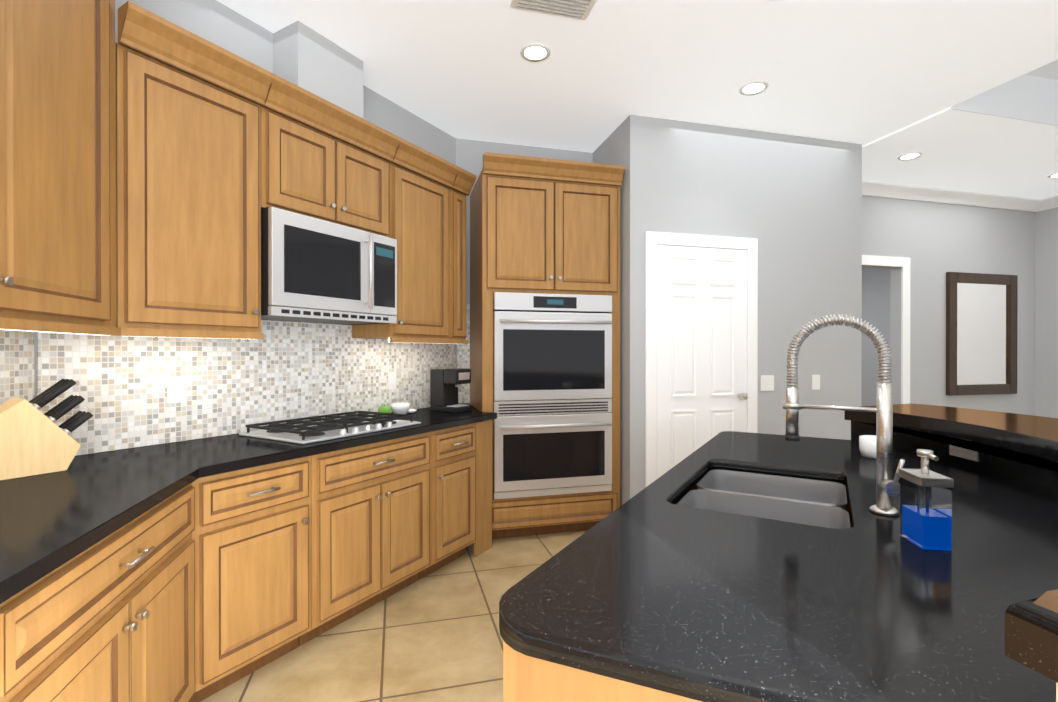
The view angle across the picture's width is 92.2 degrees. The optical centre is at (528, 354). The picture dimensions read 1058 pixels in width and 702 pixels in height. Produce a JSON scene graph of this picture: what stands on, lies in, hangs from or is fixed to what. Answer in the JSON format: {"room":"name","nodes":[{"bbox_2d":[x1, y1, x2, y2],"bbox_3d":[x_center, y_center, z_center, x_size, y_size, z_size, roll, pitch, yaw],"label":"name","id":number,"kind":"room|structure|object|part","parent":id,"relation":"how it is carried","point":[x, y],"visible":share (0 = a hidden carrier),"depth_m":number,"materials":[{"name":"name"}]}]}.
{"room":"kitchen","nodes":[
{"label":"kitchen","id":0,"kind":"room"},
{"bbox_2d":[34,0,455,455],"bbox_3d":[-1.279,-0.206,3.035,0.120,3.050,2.525,0,0,30],"label":"wall","id":1,"kind":"structure","parent":0,"point":[216,22],"depth_m":2.63,"materials":[{"name":"grey paint"}]},
{"bbox_2d":[115,42,116,327],"bbox_3d":[-1.711,-0.620,1.848,0.326,1.045,0.231,0,0,30],"label":"upper cabinet","id":2,"kind":"object","parent":1,"relation":"attached to","point":[116,211],"visible":0.07,"depth_m":1.87,"materials":[{"name":"brown wood"}]},
{"bbox_2d":[116,1,273,338],"bbox_3d":[-1.472,-0.666,2.163,0.421,1.195,0.551,0,0,30],"label":"upper cabinet","id":3,"kind":"object","parent":1,"relation":"attached to","point":[189,104],"visible":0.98,"depth_m":2.04,"materials":[{"name":"brown wood"}]},
{"bbox_2d":[37,320,455,454],"bbox_3d":[-1.222,0.109,3.002,0.009,0.579,2.505,0,0,30],"label":"backsplash","id":4,"kind":"structure","parent":1,"relation":"attached to","point":[282,370],"depth_m":2.51,"materials":[{"name":"tile"}]},
{"bbox_2d":[167,377,184,402],"bbox_3d":[-1.611,0.164,2.323,0.008,0.115,0.072,0,0,30],"label":"outlet","id":5,"kind":"object","parent":4,"relation":"attached to","point":[175,389],"visible":1,"depth_m":2.32,"materials":[{"name":"white plastic"}]},
{"bbox_2d":[388,372,395,388],"bbox_3d":[-0.935,0.180,3.474,0.008,0.115,0.072,0,0,30],"label":"outlet","id":6,"kind":"object","parent":4,"relation":"attached to","point":[391,380],"visible":1,"depth_m":3.47,"materials":[{"name":"white plastic"}]},
{"bbox_2d":[273,21,362,117],"bbox_3d":[-1.178,-1.505,2.875,0.209,0.450,0.430,0,0,30],"label":"chase","id":7,"kind":"object","parent":1,"relation":"attached to","point":[307,58],"visible":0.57,"depth_m":2.75,"materials":[{"name":"grey paint"}]},
{"bbox_2d":[261,74,400,236],"bbox_3d":[-1.131,-0.973,2.742,0.421,0.585,0.795,0,0,30],"label":"upper cabinet","id":8,"kind":"object","parent":1,"relation":"attached to","point":[324,159],"visible":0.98,"depth_m":2.59,"materials":[{"name":"brown wood"}]},
{"bbox_2d":[261,207,396,324],"bbox_3d":[-1.116,-0.427,2.735,0.439,0.495,0.781,0,0,30],"label":"over-the-range microwave","id":9,"kind":"object","parent":8,"relation":"attached to","point":[314,270],"visible":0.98,"depth_m":2.56,"materials":[{"name":"silver plastic"}]},
{"bbox_2d":[352,138,459,343],"bbox_3d":[-0.790,-0.669,3.323,0.421,1.195,0.550,0,0,30],"label":"upper cabinet","id":10,"kind":"object","parent":1,"relation":"attached to","point":[421,181],"visible":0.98,"depth_m":3.22,"materials":[{"name":"brown wood"}]},
{"bbox_2d":[134,336,441,343],"bbox_3d":[-0.994,-0.084,2.784,0.025,0.028,2.050,0,0,30],"label":"under-cabinet light strip","id":11,"kind":"object","parent":10,"relation":"attached to","point":[228,338],"visible":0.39,"depth_m":2.22,"materials":[{"name":"white plastic"}]},
{"bbox_2d":[449,168,476,343],"bbox_3d":[-0.602,-0.670,3.643,0.421,1.195,0.192,0,0,30],"label":"upper cabinet","id":12,"kind":"object","parent":1,"relation":"attached to","point":[462,187],"visible":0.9,"depth_m":3.56,"materials":[{"name":"brown wood"}]},
{"bbox_2d":[200,530,587,701],"bbox_3d":[3.027,1.345,2.712,12.700,0.050,12.500,0,0,-15],"label":"floor","id":13,"kind":"structure","parent":0,"point":[434,636],"depth_m":2.29,"materials":[{"name":"tile"}]},
{"bbox_2d":[0,483,194,701],"bbox_3d":[-1.359,0.885,1.294,0.660,0.876,0.957,0,0,-15],"label":"base cabinet","id":14,"kind":"object","parent":13,"relation":"on","point":[110,618],"visible":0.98,"depth_m":1.30,"materials":[{"name":"brown wood"}]},
{"bbox_2d":[189,456,310,701],"bbox_3d":[-1.326,0.882,2.180,0.660,0.876,0.489,0,0,30],"label":"base cabinet","id":15,"kind":"object","parent":13,"relation":"on","point":[251,534],"visible":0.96,"depth_m":2.00,"materials":[{"name":"brown wood"}]},
{"bbox_2d":[0,459,250,603],"bbox_3d":[-0.952,0.428,0.327,1.890,0.040,2.351,0,0,30],"label":"countertop","id":16,"kind":"structure","parent":15,"relation":"on","point":[50,522],"depth_m":1.30,"materials":[{"name":"black stone"}]},
{"bbox_2d":[299,432,429,645],"bbox_3d":[-1.004,0.880,2.728,0.660,0.876,0.777,0,0,30],"label":"base cabinet","id":17,"kind":"object","parent":13,"relation":"on","point":[370,525],"visible":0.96,"depth_m":2.51,"materials":[{"name":"brown wood"}]},
{"bbox_2d":[24,403,496,486],"bbox_3d":[-0.931,0.420,2.869,0.642,0.040,2.585,0,0,30],"label":"countertop","id":18,"kind":"structure","parent":17,"relation":"on","point":[238,450],"depth_m":2.12,"materials":[{"name":"black stone"}]},
{"bbox_2d":[0,379,92,479],"bbox_3d":[-1.676,0.245,1.758,0.120,0.315,0.248,0,0,30],"label":"knife block","id":19,"kind":"object","parent":18,"relation":"on","point":[34,440],"visible":1,"depth_m":1.71,"materials":[{"name":"brown wood"}]},
{"bbox_2d":[239,411,420,443],"bbox_3d":[-1.024,0.374,2.710,0.501,0.050,0.760,0,0,30],"label":"gas cooktop","id":20,"kind":"object","parent":18,"relation":"in","point":[327,427],"visible":1,"depth_m":2.57,"materials":[{"name":"silver metal"}]},
{"bbox_2d":[378,404,390,415],"bbox_3d":[-0.919,0.357,3.234,0.080,0.081,0.080,0,0,30],"label":"apple","id":21,"kind":"object","parent":18,"relation":"on","point":[384,409],"visible":0.75,"depth_m":3.21,"materials":[{"name":"green food"}]},
{"bbox_2d":[390,403,409,413],"bbox_3d":[-0.841,0.360,3.327,0.128,0.075,0.128,0,0,30],"label":"bowl","id":22,"kind":"object","parent":18,"relation":"on","point":[399,408],"visible":0.88,"depth_m":3.28,"materials":[{"name":"white ceramic"}]},
{"bbox_2d":[407,409,416,412],"bbox_3d":[-0.810,0.388,3.460,0.098,0.018,0.100,0,0,30],"label":"dish","id":23,"kind":"object","parent":18,"relation":"on","point":[411,410],"visible":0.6,"depth_m":3.44,"materials":[{"name":"white ceramic"}]},
{"bbox_2d":[430,368,471,412],"bbox_3d":[-0.547,0.249,3.571,0.240,0.295,0.170,0,0,30],"label":"coffee maker","id":24,"kind":"object","parent":18,"relation":"on","point":[445,384],"visible":1,"depth_m":3.52,"materials":[{"name":"black plastic"}]},
{"bbox_2d":[419,423,475,579],"bbox_3d":[-0.695,0.878,3.254,0.660,0.876,0.437,0,0,30],"label":"base cabinet","id":25,"kind":"object","parent":13,"relation":"on","point":[452,493],"visible":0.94,"depth_m":3.08,"materials":[{"name":"brown wood"}]},
{"bbox_2d":[474,420,491,556],"bbox_3d":[-0.307,0.878,3.390,0.020,0.876,0.183,0,0,30],"label":"end panel","id":26,"kind":"object","parent":13,"relation":"on","point":[482,543],"visible":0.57,"depth_m":3.38,"materials":[{"name":"brown wood"}]},
{"bbox_2d":[470,152,625,538],"bbox_3d":[0.111,-0.025,3.905,1.032,2.678,0.708,0,0,-15],"label":"tall cabinet","id":27,"kind":"object","parent":13,"relation":"on","point":[544,225],"visible":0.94,"depth_m":3.63,"materials":[{"name":"brown wood"}]},
{"bbox_2d":[494,292,611,498],"bbox_3d":[0.190,0.287,3.603,0.874,1.432,0.097,0,0,-15],"label":"double wall oven","id":28,"kind":"object","parent":27,"relation":"in","point":[543,361],"visible":0.96,"depth_m":3.61,"materials":[{"name":"silver metal"}]},
{"bbox_2d":[499,431,910,701],"bbox_3d":[1.007,0.816,1.447,1.266,1.012,2.334,0,0,30],"label":"kitchen island","id":29,"kind":"object","parent":13,"relation":"on","point":[728,566],"depth_m":0.85,"materials":[{"name":"black stone"}]},
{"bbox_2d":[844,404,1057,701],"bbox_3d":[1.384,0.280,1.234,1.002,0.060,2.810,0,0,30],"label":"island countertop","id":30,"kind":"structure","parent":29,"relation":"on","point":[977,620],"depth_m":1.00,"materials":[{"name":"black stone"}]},
{"bbox_2d":[782,314,904,515],"bbox_3d":[0.811,0.149,1.331,0.269,0.510,0.112,0,0,30],"label":"spring faucet","id":31,"kind":"object","parent":30,"relation":"on","point":[887,488],"visible":1,"depth_m":1.30,"materials":[{"name":"silver metal"}]},
{"bbox_2d":[859,435,875,457],"bbox_3d":[1.359,0.364,2.000,0.104,0.075,0.104,0,0,30],"label":"cup","id":32,"kind":"object","parent":30,"relation":"on","point":[867,445],"visible":0.52,"depth_m":1.98,"materials":[{"name":"white ceramic"}]},
{"bbox_2d":[899,449,953,550],"bbox_3d":[0.850,0.305,1.093,0.058,0.198,0.090,0,0,10],"label":"soap dispenser","id":33,"kind":"object","parent":30,"relation":"on","point":[925,507],"visible":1,"depth_m":1.05,"materials":[{"name":"blue plastic"}]},
{"bbox_2d":[456,138,592,403],"bbox_3d":[-0.020,-0.210,4.302,1.384,3.050,0.120,0,0,-15],"label":"wall","id":34,"kind":"structure","parent":0,"point":[469,155],"depth_m":4.14,"materials":[{"name":"grey paint"}]},
{"bbox_2d":[457,304,469,402],"bbox_3d":[-0.528,-0.005,4.103,0.097,0.799,0.009,0,0,-15],"label":"backsplash","id":35,"kind":"structure","parent":34,"relation":"attached to","point":[463,355],"depth_m":4.10,"materials":[{"name":"tile"}]},
{"bbox_2d":[593,115,644,505],"bbox_3d":[0.698,-0.209,4.051,0.120,3.050,0.728,0,0,-15],"label":"wall","id":36,"kind":"structure","parent":0,"point":[623,144],"depth_m":3.71,"materials":[{"name":"grey paint"}]},
{"bbox_2d":[217,0,1057,198],"bbox_3d":[3.027,-1.922,2.702,12.700,0.415,12.500,0,0,-15],"label":"ceiling","id":37,"kind":"structure","parent":0,"point":[863,72],"depth_m":3.12,"materials":[{"name":"white paint"}]},
{"bbox_2d":[520,43,550,61],"bbox_3d":[0.037,-1.727,2.921,0.176,0.006,0.176,0,0,-15],"label":"recessed light","id":38,"kind":"object","parent":37,"relation":"in","point":[534,52],"visible":1,"depth_m":2.91,"materials":[{"name":"white glass"}]},
{"bbox_2d":[510,0,596,19],"bbox_3d":[0.124,-1.721,2.475,0.400,0.016,0.200,0,0,-15],"label":"ceiling vent","id":39,"kind":"object","parent":37,"relation":"in","point":[578,9],"visible":1,"depth_m":2.51,"materials":[{"name":"white metal"}]},
{"bbox_2d":[739,81,767,95],"bbox_3d":[1.462,-1.728,3.313,0.176,0.006,0.176,0,0,-15],"label":"recessed light","id":40,"kind":"object","parent":37,"relation":"in","point":[753,88],"visible":1,"depth_m":3.31,"materials":[{"name":"white glass"}]},
{"bbox_2d":[897,152,921,160],"bbox_3d":[3.308,-1.717,4.421,0.176,0.006,0.176,0,0,-15],"label":"recessed light","id":41,"kind":"object","parent":37,"relation":"in","point":[910,156],"visible":0.98,"depth_m":4.42,"materials":[{"name":"white glass"}]},
{"bbox_2d":[1048,173,1057,177],"bbox_3d":[5.096,-1.718,4.878,0.176,0.006,0.176,0,0,-15],"label":"recessed light","id":42,"kind":"object","parent":37,"relation":"in","point":[1055,175],"visible":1,"depth_m":4.92,"materials":[{"name":"white"}]},
{"bbox_2d":[645,116,861,439],"bbox_3d":[1.701,-0.210,4.337,1.966,3.050,0.778,0,0,-15],"label":"wall","id":43,"kind":"structure","parent":0,"point":[792,204],"depth_m":4.02,"materials":[{"name":"grey paint"}]},
{"bbox_2d":[645,231,757,487],"bbox_3d":[1.308,0.212,3.825,0.950,2.210,0.017,0,0,-15],"label":"door frame","id":44,"kind":"structure","parent":43,"relation":"attached to","point":[653,240],"depth_m":3.73,"materials":[{"name":"white wood"}]},
{"bbox_2d":[657,245,747,478],"bbox_3d":[1.318,0.254,3.784,0.764,2.109,0.099,0,0,-15],"label":"pantry door","id":45,"kind":"structure","parent":43,"relation":"in","point":[702,396],"depth_m":3.81,"materials":[{"name":"white wood"}]},
{"bbox_2d":[761,375,773,390],"bbox_3d":[1.861,0.226,3.972,0.120,0.120,0.010,0,0,-15],"label":"switch plate","id":46,"kind":"object","parent":43,"relation":"attached to","point":[767,382],"visible":1,"depth_m":3.97,"materials":[{"name":"white plastic"}]},
{"bbox_2d":[812,375,819,389],"bbox_3d":[2.307,0.226,4.088,0.075,0.120,0.010,0,0,-15],"label":"switch plate","id":47,"kind":"object","parent":43,"relation":"attached to","point":[815,382],"visible":1,"depth_m":4.08,"materials":[{"name":"white plastic"}]},
{"bbox_2d":[861,267,890,405],"bbox_3d":[4.919,-0.218,6.955,0.100,3.050,2.430,0,0,-15],"label":"wall","id":48,"kind":"structure","parent":0,"point":[876,297],"depth_m":7.11,"materials":[{"name":"grey paint"}]},
{"bbox_2d":[862,196,1034,415],"bbox_3d":[4.199,-0.214,5.451,3.430,3.050,0.120,0,0,-15],"label":"wall","id":49,"kind":"structure","parent":0,"point":[934,242],"depth_m":5.44,"materials":[{"name":"grey paint"}]},
{"bbox_2d":[862,255,910,403],"bbox_3d":[3.427,0.152,5.242,1.110,2.320,0.138,0,0,-15],"label":"door frame","id":50,"kind":"structure","parent":49,"relation":"attached to","point":[903,263],"depth_m":5.30,"materials":[{"name":"white wood"}]},
{"bbox_2d":[862,180,1042,211],"bbox_3d":[4.170,-1.668,5.319,3.310,0.110,0.110,0,0,-15],"label":"crown molding","id":51,"kind":"structure","parent":49,"relation":"attached to","point":[915,193],"depth_m":5.37,"materials":[{"name":"white"}]},
{"bbox_2d":[946,272,1017,395],"bbox_3d":[4.955,-0.219,5.561,0.998,1.320,0.043,0,0,-15],"label":"framed mirror","id":52,"kind":"object","parent":49,"relation":"attached to","point":[981,330],"visible":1,"depth_m":5.56,"materials":[{"name":"clear glass"}]},
{"bbox_2d":[1034,207,1057,417],"bbox_3d":[6.892,-0.392,1.671,0.120,3.430,8.550,0,0,-15],"label":"wall","id":53,"kind":"structure","parent":0,"point":[1046,313],"depth_m":5.69,"materials":[{"name":"grey paint"}]},
{"bbox_2d":[1040,195,1057,209],"bbox_3d":[5.901,-1.667,5.017,0.110,0.110,1.320,0,0,-15],"label":"crown molding","id":54,"kind":"structure","parent":53,"relation":"attached to","point":[1051,202],"depth_m":5.61,"materials":[{"name":"white"}]},
{"bbox_3d":[-1.087,-0.192,-1.325,0.120,3.050,6.764,0,0,-15],"label":"wall","id":55,"kind":"structure","parent":0,"visible":0},
{"bbox_2d":[0,330,33,404],"bbox_3d":[-1.489,0.157,0.485,0.009,0.498,2.938,0,0,-15],"label":"backsplash","id":56,"kind":"structure","parent":55,"relation":"attached to","point":[16,364],"depth_m":1.82,"materials":[{"name":"tile"}]},
{"bbox_2d":[0,0,120,335],"bbox_3d":[-1.471,-0.765,1.244,0.421,1.400,1.218,0,0,-15],"label":"upper cabinet","id":57,"kind":"object","parent":55,"relation":"attached to","point":[57,177],"depth_m":1.52,"materials":[{"name":"brown wood"}]},
{"bbox_3d":[-1.375,-0.079,1.267,0.025,0.028,1.170,0,0,-15],"label":"under-cabinet light strip","id":58,"kind":"part","parent":57,"relation":"part of","materials":[{"name":"white plastic"}]}
]}

